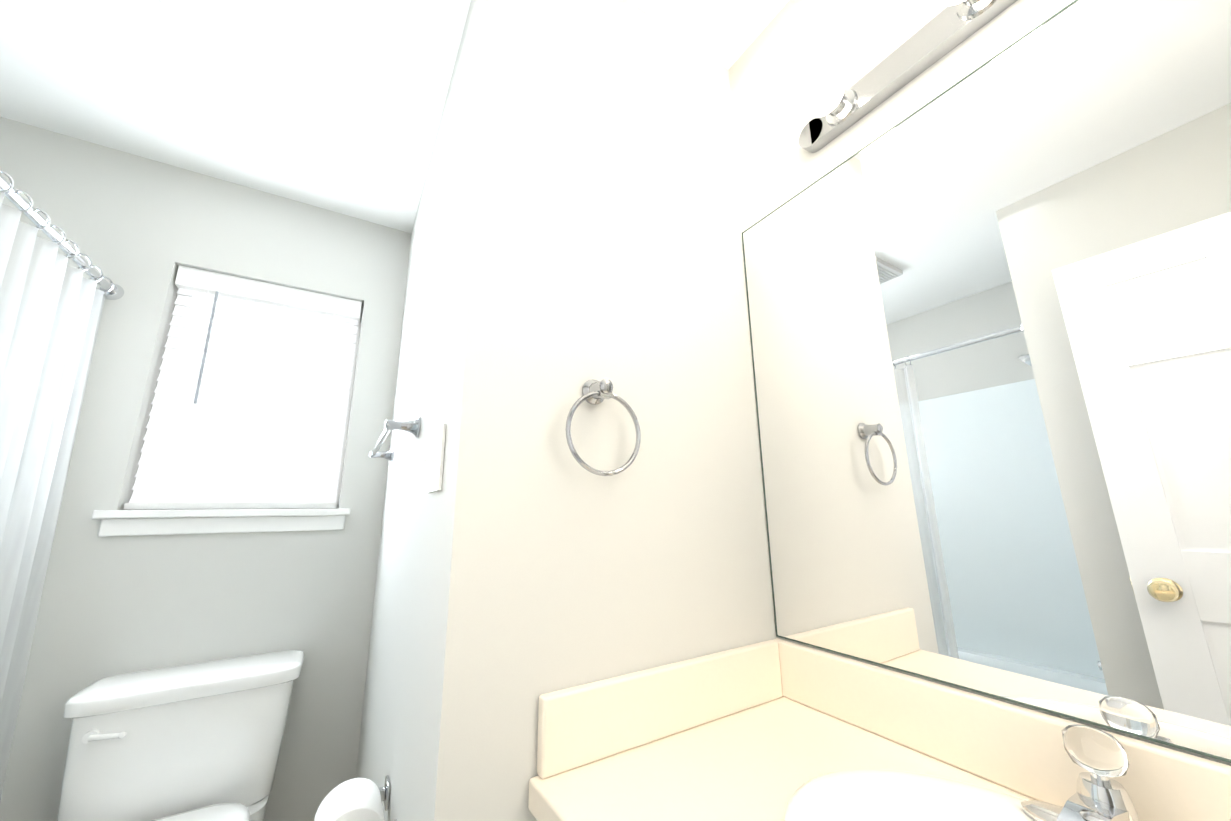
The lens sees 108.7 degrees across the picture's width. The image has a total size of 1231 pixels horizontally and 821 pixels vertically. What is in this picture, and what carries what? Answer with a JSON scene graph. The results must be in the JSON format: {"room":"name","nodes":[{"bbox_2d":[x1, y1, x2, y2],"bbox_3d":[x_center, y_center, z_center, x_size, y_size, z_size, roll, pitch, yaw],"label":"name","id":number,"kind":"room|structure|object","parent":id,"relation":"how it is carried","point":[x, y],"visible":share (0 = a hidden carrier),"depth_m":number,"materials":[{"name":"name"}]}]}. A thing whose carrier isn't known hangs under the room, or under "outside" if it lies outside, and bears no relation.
{"room":"bathroom","nodes":[
{"label":"bathroom","id":0,"kind":"room"},
{"bbox_2d":[0,117,410,820],"bbox_3d":[-1.332,0.349,1.581,2.620,2.440,0.150,7,-15,-31],"label":"wall","id":1,"kind":"structure","parent":0,"point":[138,229],"depth_m":1.49,"materials":[{"name":"paint"}]},
{"bbox_2d":[0,174,123,299],"bbox_3d":[-1.289,-0.533,0.859,0.060,0.059,1.438,7,-15,-31],"label":"curtain rod","id":2,"kind":"object","parent":1,"relation":"attached to","point":[20,202],"visible":0.81,"depth_m":1.17,"materials":[{"name":"silver metal"}]},
{"bbox_2d":[2,172,24,193],"bbox_3d":[-1.347,-0.498,0.956,0.057,0.056,0.012,7,-15,-31],"label":"curtain ring","id":3,"kind":"object","parent":2,"relation":"hanging from","point":[10,178],"depth_m":0.97,"materials":[{"name":"silver metal"}]},
{"bbox_2d":[0,191,104,799],"bbox_3d":[-1.360,0.450,0.836,0.112,1.855,0.960,7,-15,-31],"label":"shower curtain","id":4,"kind":"object","parent":3,"relation":"hanging from","point":[51,304],"visible":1,"depth_m":1.14,"materials":[{"name":"white fabric"}]},
{"bbox_2d":[22,193,42,212],"bbox_3d":[-1.386,-0.484,1.017,0.057,0.056,0.012,7,-15,-31],"label":"curtain ring","id":5,"kind":"object","parent":2,"relation":"hanging from","point":[31,201],"depth_m":1.03,"materials":[{"name":"silver metal"}]},
{"bbox_2d":[36,211,59,236],"bbox_3d":[-1.424,-0.469,1.078,0.057,0.056,0.012,7,-15,-31],"label":"curtain ring","id":6,"kind":"object","parent":2,"relation":"hanging from","point":[48,220],"depth_m":1.09,"materials":[{"name":"silver metal"}]},
{"bbox_2d":[51,228,73,243],"bbox_3d":[-1.463,-0.455,1.140,0.057,0.056,0.012,7,-15,-31],"label":"curtain ring","id":7,"kind":"object","parent":2,"relation":"hanging from","point":[64,235],"depth_m":1.15,"materials":[{"name":"silver metal"}]},
{"bbox_2d":[64,242,87,258],"bbox_3d":[-1.501,-0.440,1.201,0.057,0.056,0.012,7,-15,-31],"label":"curtain ring","id":8,"kind":"object","parent":2,"relation":"hanging from","point":[75,244],"depth_m":1.21,"materials":[{"name":"silver metal"}]},
{"bbox_2d":[77,257,98,278],"bbox_3d":[-1.539,-0.426,1.262,0.057,0.056,0.012,7,-15,-31],"label":"curtain ring","id":9,"kind":"object","parent":2,"relation":"hanging from","point":[90,262],"depth_m":1.27,"materials":[{"name":"silver metal"}]},
{"bbox_2d":[89,268,109,281],"bbox_3d":[-1.578,-0.411,1.324,0.057,0.056,0.012,7,-15,-31],"label":"curtain ring","id":10,"kind":"object","parent":2,"relation":"hanging from","point":[100,270],"depth_m":1.34,"materials":[{"name":"silver metal"}]},
{"bbox_2d":[104,279,113,292],"bbox_3d":[-1.616,-0.397,1.385,0.057,0.056,0.012,7,-15,-31],"label":"curtain ring","id":11,"kind":"object","parent":2,"relation":"hanging from","point":[112,285],"depth_m":1.40,"materials":[{"name":"silver metal"}]},
{"bbox_2d":[92,293,362,536],"bbox_3d":[-1.324,-0.031,1.640,0.665,0.933,0.160,7,-15,-31],"label":"window","id":12,"kind":"structure","parent":1,"relation":"in","point":[151,522],"depth_m":1.52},
{"bbox_2d":[123,265,361,509],"bbox_3d":[-1.323,-0.069,1.647,0.569,0.851,0.058,7,-15,-31],"label":"window blinds","id":13,"kind":"object","parent":12,"relation":"attached to","point":[200,456],"visible":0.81,"depth_m":1.63,"materials":[{"name":"white plastic"}]},
{"bbox_2d":[194,291,218,403],"bbox_3d":[-1.445,-0.228,1.559,0.011,0.420,0.013,7,-15,-31],"label":"blind wand","id":14,"kind":"object","parent":13,"relation":"hanging from","point":[205,349],"visible":0.96,"depth_m":1.55,"materials":[{"name":"plastic"}]},
{"bbox_2d":[0,0,788,232],"bbox_3d":[-0.282,-1.295,0.135,2.850,0.100,4.390,7,-15,-31],"label":"ceiling","id":15,"kind":"structure","parent":0,"point":[335,105],"depth_m":1.29,"materials":[{"name":"paint"}]},
{"bbox_2d":[356,0,776,820],"bbox_3d":[-0.208,0.300,1.426,0.870,2.440,1.301,7,-15,-31],"label":"wall block","id":16,"kind":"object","parent":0,"point":[576,222],"visible":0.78,"depth_m":0.87,"materials":[{"name":"paint"}]},
{"bbox_2d":[314,775,396,820],"bbox_3d":[-0.478,0.780,0.794,0.134,0.160,0.204,7,-15,-31],"label":"toilet paper holder","id":17,"kind":"object","parent":16,"relation":"attached to","point":[358,799],"visible":0.96,"depth_m":0.80,"materials":[{"name":"white paper"}]},
{"bbox_2d":[369,417,420,461],"bbox_3d":[-0.677,0.098,1.323,0.076,0.052,0.672,7,-15,-31],"label":"rail","id":18,"kind":"object","parent":16,"relation":"attached to","point":[413,426],"visible":1,"depth_m":1.07,"materials":[{"name":"silver metal"}]},
{"bbox_2d":[424,424,445,492],"bbox_3d":[-0.339,0.091,0.814,0.021,0.116,0.116,7,-15,-31],"label":"switch plate","id":19,"kind":"object","parent":16,"relation":"attached to","point":[435,459],"visible":1,"depth_m":0.79,"materials":[{"name":"white plastic"}]},
{"bbox_2d":[565,378,640,475],"bbox_3d":[-0.027,0.027,0.787,0.151,0.182,0.054,7,-15,-31],"label":"towel ring","id":20,"kind":"object","parent":16,"relation":"attached to","point":[595,392],"visible":0.98,"depth_m":0.78,"materials":[{"name":"silver metal"}]},
{"bbox_2d":[728,0,1230,765],"bbox_3d":[0.754,0.069,0.465,0.127,2.440,1.391,7,-15,-31],"label":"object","id":21,"kind":"object","parent":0,"point":[990,314],"depth_m":0.66,"materials":[{"name":"white paint"}]},
{"bbox_2d":[798,0,1017,152],"bbox_3d":[0.559,-0.678,0.695,0.140,0.084,0.685,7,-15,-31],"label":"vanity light","id":22,"kind":"object","parent":21,"relation":"attached to","point":[830,105],"visible":1,"depth_m":0.84,"materials":[{"name":"silver metal"}]},
{"bbox_3d":[-0.250,1.181,-0.428,2.850,0.100,4.390,7,-15,-31],"label":"floor","id":23,"kind":"structure","parent":0,"visible":0},
{"bbox_2d":[57,650,304,820],"bbox_3d":[-1.101,1.088,1.022,0.511,0.748,0.722,7,-15,-31],"label":"toilet","id":24,"kind":"object","parent":23,"relation":"on","point":[202,741],"visible":1,"depth_m":1.19,"materials":[{"name":"ceramic"}]},
{"bbox_3d":[0.404,0.876,0.251,0.527,0.780,1.059,7,-15,-31],"label":"bathroom vanity","id":25,"kind":"object","parent":23,"relation":"on","visible":0},
{"bbox_2d":[528,638,1230,820],"bbox_3d":[0.386,0.424,0.347,0.556,0.145,1.059,7,-15,-31],"label":"countertop","id":26,"kind":"structure","parent":25,"relation":"on","point":[763,731],"depth_m":0.66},
{"bbox_2d":[784,769,1035,820],"bbox_3d":[0.411,0.521,0.383,0.390,0.136,0.524,7,-15,-31],"label":"vanity sink","id":27,"kind":"object","parent":26,"relation":"in","point":[869,795],"visible":0.85,"depth_m":0.57,"materials":[{"name":"white ceramic"}]},
{"bbox_2d":[1021,724,1139,820],"bbox_3d":[0.498,0.410,0.464,0.141,0.113,0.156,7,-15,-31],"label":"vanity faucet","id":28,"kind":"object","parent":26,"relation":"on","point":[1100,756],"visible":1,"depth_m":0.48,"materials":[{"name":"silver metal"}]}
]}

